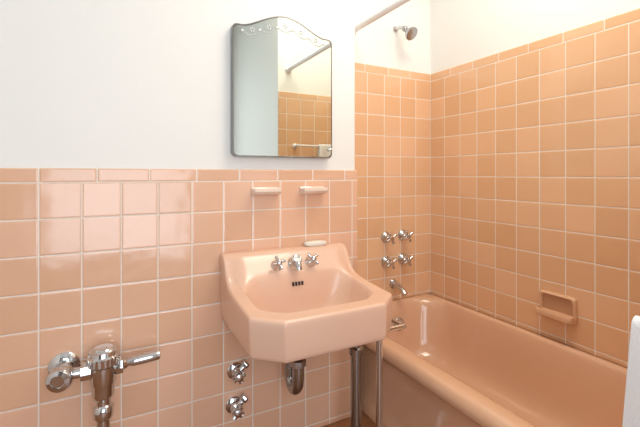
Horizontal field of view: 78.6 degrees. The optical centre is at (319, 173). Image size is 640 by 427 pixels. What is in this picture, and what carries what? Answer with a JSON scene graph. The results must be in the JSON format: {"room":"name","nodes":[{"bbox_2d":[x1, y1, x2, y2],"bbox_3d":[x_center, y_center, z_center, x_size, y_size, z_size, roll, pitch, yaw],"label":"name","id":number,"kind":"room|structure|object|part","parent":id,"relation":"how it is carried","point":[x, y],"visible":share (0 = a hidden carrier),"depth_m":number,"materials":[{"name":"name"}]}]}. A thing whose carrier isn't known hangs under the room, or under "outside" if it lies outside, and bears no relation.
{"room":"bathroom","nodes":[
{"label":"bathroom","id":0,"kind":"room"},
{"bbox_2d":[0,0,354,169],"bbox_3d":[-0.810,-0.185,1.407,1.966,2.450,0.387,0,0,-28],"label":"wall","id":1,"kind":"structure","parent":0,"point":[85,84],"depth_m":1.29,"materials":[{"name":"white paint"}]},
{"bbox_2d":[45,343,160,426],"bbox_3d":[-0.655,0.780,1.196,0.309,0.519,0.113,0,0,-28],"label":"valve","id":2,"kind":"object","parent":1,"relation":"attached to","point":[103,363],"visible":1,"depth_m":1.16,"materials":[{"name":"silver metal"}]},
{"bbox_3d":[-0.573,0.587,1.226,0.137,0.054,0.054,0,0,-28],"label":"lever","id":3,"kind":"part","parent":2,"relation":"part of","materials":[{"name":"silver metal"}]},
{"bbox_2d":[0,168,356,426],"bbox_3d":[-0.670,0.511,1.257,1.875,1.057,0.010,0,0,-28],"label":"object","id":4,"kind":"structure","parent":1,"relation":"attached to","point":[127,259],"depth_m":1.31,"materials":[{"name":"pink tile"}]},
{"bbox_2d":[225,394,247,419],"bbox_3d":[-0.294,0.841,1.409,0.075,0.071,0.070,0,0,-28],"label":"shutoff valve","id":5,"kind":"object","parent":1,"relation":"attached to","point":[234,404],"visible":1,"depth_m":1.41,"materials":[{"name":"silver metal"}]},
{"bbox_3d":[-0.291,0.846,1.386,0.047,0.047,0.026,0,0,-28],"label":"cross handle","id":6,"kind":"part","parent":5,"relation":"part of","materials":[{"name":"silver metal"}]},
{"bbox_2d":[227,360,249,383],"bbox_3d":[-0.290,0.717,1.411,0.075,0.071,0.070,0,0,-28],"label":"shutoff valve","id":7,"kind":"object","parent":1,"relation":"attached to","point":[235,371],"visible":1,"depth_m":1.41,"materials":[{"name":"silver metal"}]},
{"bbox_3d":[-0.287,0.722,1.389,0.049,0.049,0.026,0,0,-28],"label":"cross handle","id":8,"kind":"part","parent":7,"relation":"part of","materials":[{"name":"silver metal"}]},
{"bbox_2d":[251,187,281,195],"bbox_3d":[-0.201,0.066,1.473,0.110,0.032,0.042,0,0,-28],"label":"shelf","id":9,"kind":"object","parent":1,"relation":"attached to","point":[255,191],"visible":1,"depth_m":1.46,"materials":[{"name":"pink ceramic"}]},
{"bbox_2d":[231,16,331,158],"bbox_3d":[-0.137,-0.336,1.517,0.415,0.544,0.041,0,0,-28],"label":"mirror","id":10,"kind":"object","parent":1,"relation":"attached to","point":[281,70],"visible":1,"depth_m":1.50,"materials":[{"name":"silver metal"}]},
{"bbox_2d":[299,186,327,194],"bbox_3d":[-0.024,0.066,1.565,0.110,0.032,0.042,0,0,-28],"label":"shelf","id":11,"kind":"object","parent":1,"relation":"attached to","point":[303,190],"visible":1,"depth_m":1.55,"materials":[{"name":"pink ceramic"}]},
{"bbox_2d":[322,411,375,426],"bbox_3d":[0.151,1.065,0.454,2.788,0.050,2.966,0,0,-28],"label":"floor","id":12,"kind":"structure","parent":0,"point":[367,421],"depth_m":1.63,"materials":[{"name":"brown tile"}]},
{"bbox_2d":[220,242,405,426],"bbox_3d":[-0.007,0.662,1.359,0.582,0.756,0.424,0,0,-28],"label":"sink","id":13,"kind":"object","parent":12,"relation":"on","point":[289,306],"visible":0.99,"depth_m":1.34,"materials":[{"name":"pink ceramic"}]},
{"bbox_2d":[271,256,285,270],"bbox_3d":[-0.153,0.326,1.408,0.053,0.067,0.067,0,0,-28],"label":"tap","id":14,"kind":"object","parent":13,"relation":"on","point":[278,263],"depth_m":1.40,"materials":[{"name":"silver metal"}]},
{"bbox_3d":[-0.089,0.325,1.433,0.048,0.064,0.082,0,0,-28],"label":"spout","id":15,"kind":"part","parent":13,"relation":"part of","materials":[{"name":"silver metal"}]},
{"bbox_2d":[220,242,391,362],"bbox_3d":[-0.041,0.415,1.341,0.506,0.260,0.423,0,0,-28],"label":"basin","id":16,"kind":"object","parent":13,"relation":"in","point":[295,303],"depth_m":1.32,"materials":[{"name":"pink ceramic"}]},
{"bbox_2d":[305,253,318,266],"bbox_3d":[-0.033,0.328,1.472,0.049,0.065,0.065,0,0,-28],"label":"tap","id":17,"kind":"object","parent":13,"relation":"on","point":[311,259],"depth_m":1.46,"materials":[{"name":"silver metal"}]},
{"bbox_2d":[304,240,326,246],"bbox_3d":[-0.018,0.276,1.562,0.100,0.018,0.042,0,0,-28],"label":"soap bar","id":18,"kind":"object","parent":13,"relation":"on","point":[315,242],"visible":1,"depth_m":1.54,"materials":[{"name":"white wax"}]},
{"bbox_3d":[0.134,0.764,1.452,0.068,0.552,0.068,0,0,-28],"label":"leg","id":19,"kind":"part","parent":13,"relation":"part of","materials":[{"name":"silver metal"}]},
{"bbox_3d":[0.203,0.766,1.341,0.044,0.547,0.044,0,0,-28],"label":"leg","id":20,"kind":"part","parent":13,"relation":"part of","materials":[{"name":"silver metal"}]},
{"bbox_2d":[361,294,626,426],"bbox_3d":[0.678,0.862,1.463,0.675,0.355,1.461,0,0,-28],"label":"bathtub","id":21,"kind":"object","parent":12,"relation":"on","point":[452,364],"visible":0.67,"depth_m":1.57,"materials":[{"name":"pink ceramic"}]},
{"bbox_3d":[0.420,0.795,2.071,0.068,0.068,0.016,0,0,-28],"label":"overflow plate","id":22,"kind":"part","parent":21,"relation":"part of","materials":[{"name":"silver metal"}]},
{"bbox_2d":[355,0,429,73],"bbox_3d":[0.358,-0.185,2.183,0.822,2.450,0.091,0,0,-28],"label":"wall","id":23,"kind":"structure","parent":0,"point":[376,44],"depth_m":2.16,"materials":[{"name":"white paint"}]},
{"bbox_2d":[355,0,409,34],"bbox_3d":[0.507,-0.740,1.373,0.056,0.056,1.484,0,0,-28],"label":"shower curtain rod","id":24,"kind":"object","parent":23,"relation":"attached to","point":[397,3],"visible":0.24,"depth_m":1.79,"materials":[{"name":"white metal"}]},
{"bbox_2d":[381,231,396,244],"bbox_3d":[0.370,0.342,2.092,0.066,0.066,0.068,0,0,-28],"label":"tap","id":25,"kind":"object","parent":23,"relation":"attached to","point":[386,237],"visible":1,"depth_m":2.09,"materials":[{"name":"silver metal"}]},
{"bbox_3d":[0.380,0.342,2.074,0.066,0.066,0.026,0,0,-28],"label":"cross handle","id":26,"kind":"part","parent":25,"relation":"part of","materials":[{"name":"silver metal"}]},
{"bbox_2d":[381,256,396,268],"bbox_3d":[0.370,0.474,2.092,0.066,0.066,0.068,0,0,-28],"label":"tap","id":27,"kind":"object","parent":23,"relation":"attached to","point":[386,261],"visible":1,"depth_m":2.09,"materials":[{"name":"silver metal"}]},
{"bbox_3d":[0.380,0.474,2.074,0.066,0.066,0.026,0,0,-28],"label":"cross handle","id":28,"kind":"part","parent":27,"relation":"part of","materials":[{"name":"silver metal"}]},
{"bbox_2d":[355,63,429,299],"bbox_3d":[0.325,0.058,2.111,0.725,1.275,0.010,0,0,-28],"label":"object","id":29,"kind":"structure","parent":23,"relation":"attached to","point":[392,106],"depth_m":2.15,"materials":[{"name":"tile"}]},
{"bbox_2d":[389,279,407,296],"bbox_3d":[0.426,0.612,2.097,0.052,0.072,0.108,0,0,-28],"label":"spout","id":30,"kind":"object","parent":23,"relation":"attached to","point":[393,283],"visible":1,"depth_m":2.09,"materials":[{"name":"silver metal"}]},
{"bbox_2d":[393,26,417,40],"bbox_3d":[0.461,-0.763,2.101,0.072,0.109,0.150,0,0,-28],"label":"shower","id":31,"kind":"object","parent":23,"relation":"attached to","point":[410,33],"visible":1,"depth_m":2.06,"materials":[{"name":"silver metal"}]},
{"bbox_3d":[0.436,-0.794,2.126,0.036,0.048,0.084,0,0,-28],"label":"arm","id":32,"kind":"part","parent":31,"relation":"part of","materials":[{"name":"silver metal"}]},
{"bbox_2d":[398,229,413,241],"bbox_3d":[0.471,0.338,2.145,0.066,0.066,0.068,0,0,-28],"label":"tap","id":33,"kind":"object","parent":23,"relation":"attached to","point":[403,234],"visible":1,"depth_m":2.14,"materials":[{"name":"silver metal"}]},
{"bbox_3d":[0.481,0.338,2.126,0.066,0.066,0.026,0,0,-28],"label":"cross handle","id":34,"kind":"part","parent":33,"relation":"part of","materials":[{"name":"silver metal"}]},
{"bbox_2d":[398,253,413,265],"bbox_3d":[0.471,0.470,2.145,0.066,0.066,0.068,0,0,-28],"label":"tap","id":35,"kind":"object","parent":23,"relation":"attached to","point":[403,258],"visible":1,"depth_m":2.14,"materials":[{"name":"silver metal"}]},
{"bbox_3d":[0.481,0.470,2.126,0.066,0.066,0.026,0,0,-28],"label":"cross handle","id":36,"kind":"part","parent":35,"relation":"part of","materials":[{"name":"silver metal"}]},
{"bbox_2d":[430,0,639,293],"bbox_3d":[1.065,-0.185,1.596,0.111,2.450,1.605,0,0,-28],"label":"wall","id":37,"kind":"structure","parent":0,"point":[461,31],"depth_m":1.88,"materials":[{"name":"white paint"}]},
{"bbox_2d":[430,8,639,367],"bbox_3d":[0.984,0.058,1.622,0.010,1.275,1.484,0,0,-28],"label":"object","id":38,"kind":"structure","parent":37,"relation":"attached to","point":[535,146],"depth_m":1.66,"materials":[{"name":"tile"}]},
{"bbox_2d":[535,289,576,325],"bbox_3d":[0.963,0.546,1.602,0.047,0.106,0.152,0,0,-28],"label":"soap dish","id":39,"kind":"object","parent":37,"relation":"attached to","point":[561,308],"visible":1,"depth_m":1.60,"materials":[{"name":"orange ceramic"}]},
{"bbox_2d":[535,306,576,325],"bbox_3d":[0.961,0.582,1.601,0.044,0.035,0.152,0,0,-28],"label":"tray","id":40,"kind":"object","parent":39,"relation":"on","point":[565,316],"depth_m":1.59,"materials":[{"name":"orange ceramic"}]},
{"bbox_3d":[0.758,0.285,0.564,0.144,0.044,0.442,0,0,-28],"label":"towel rail","id":41,"kind":"object","parent":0,"visible":0},
{"bbox_2d":[622,316,639,426],"bbox_3d":[0.622,0.585,0.684,0.045,0.636,0.208,0,0,-28],"label":"towel","id":42,"kind":"object","parent":41,"relation":"hanging from","point":[631,414],"visible":1,"depth_m":0.73,"materials":[{"name":"white fabric"}]}
]}

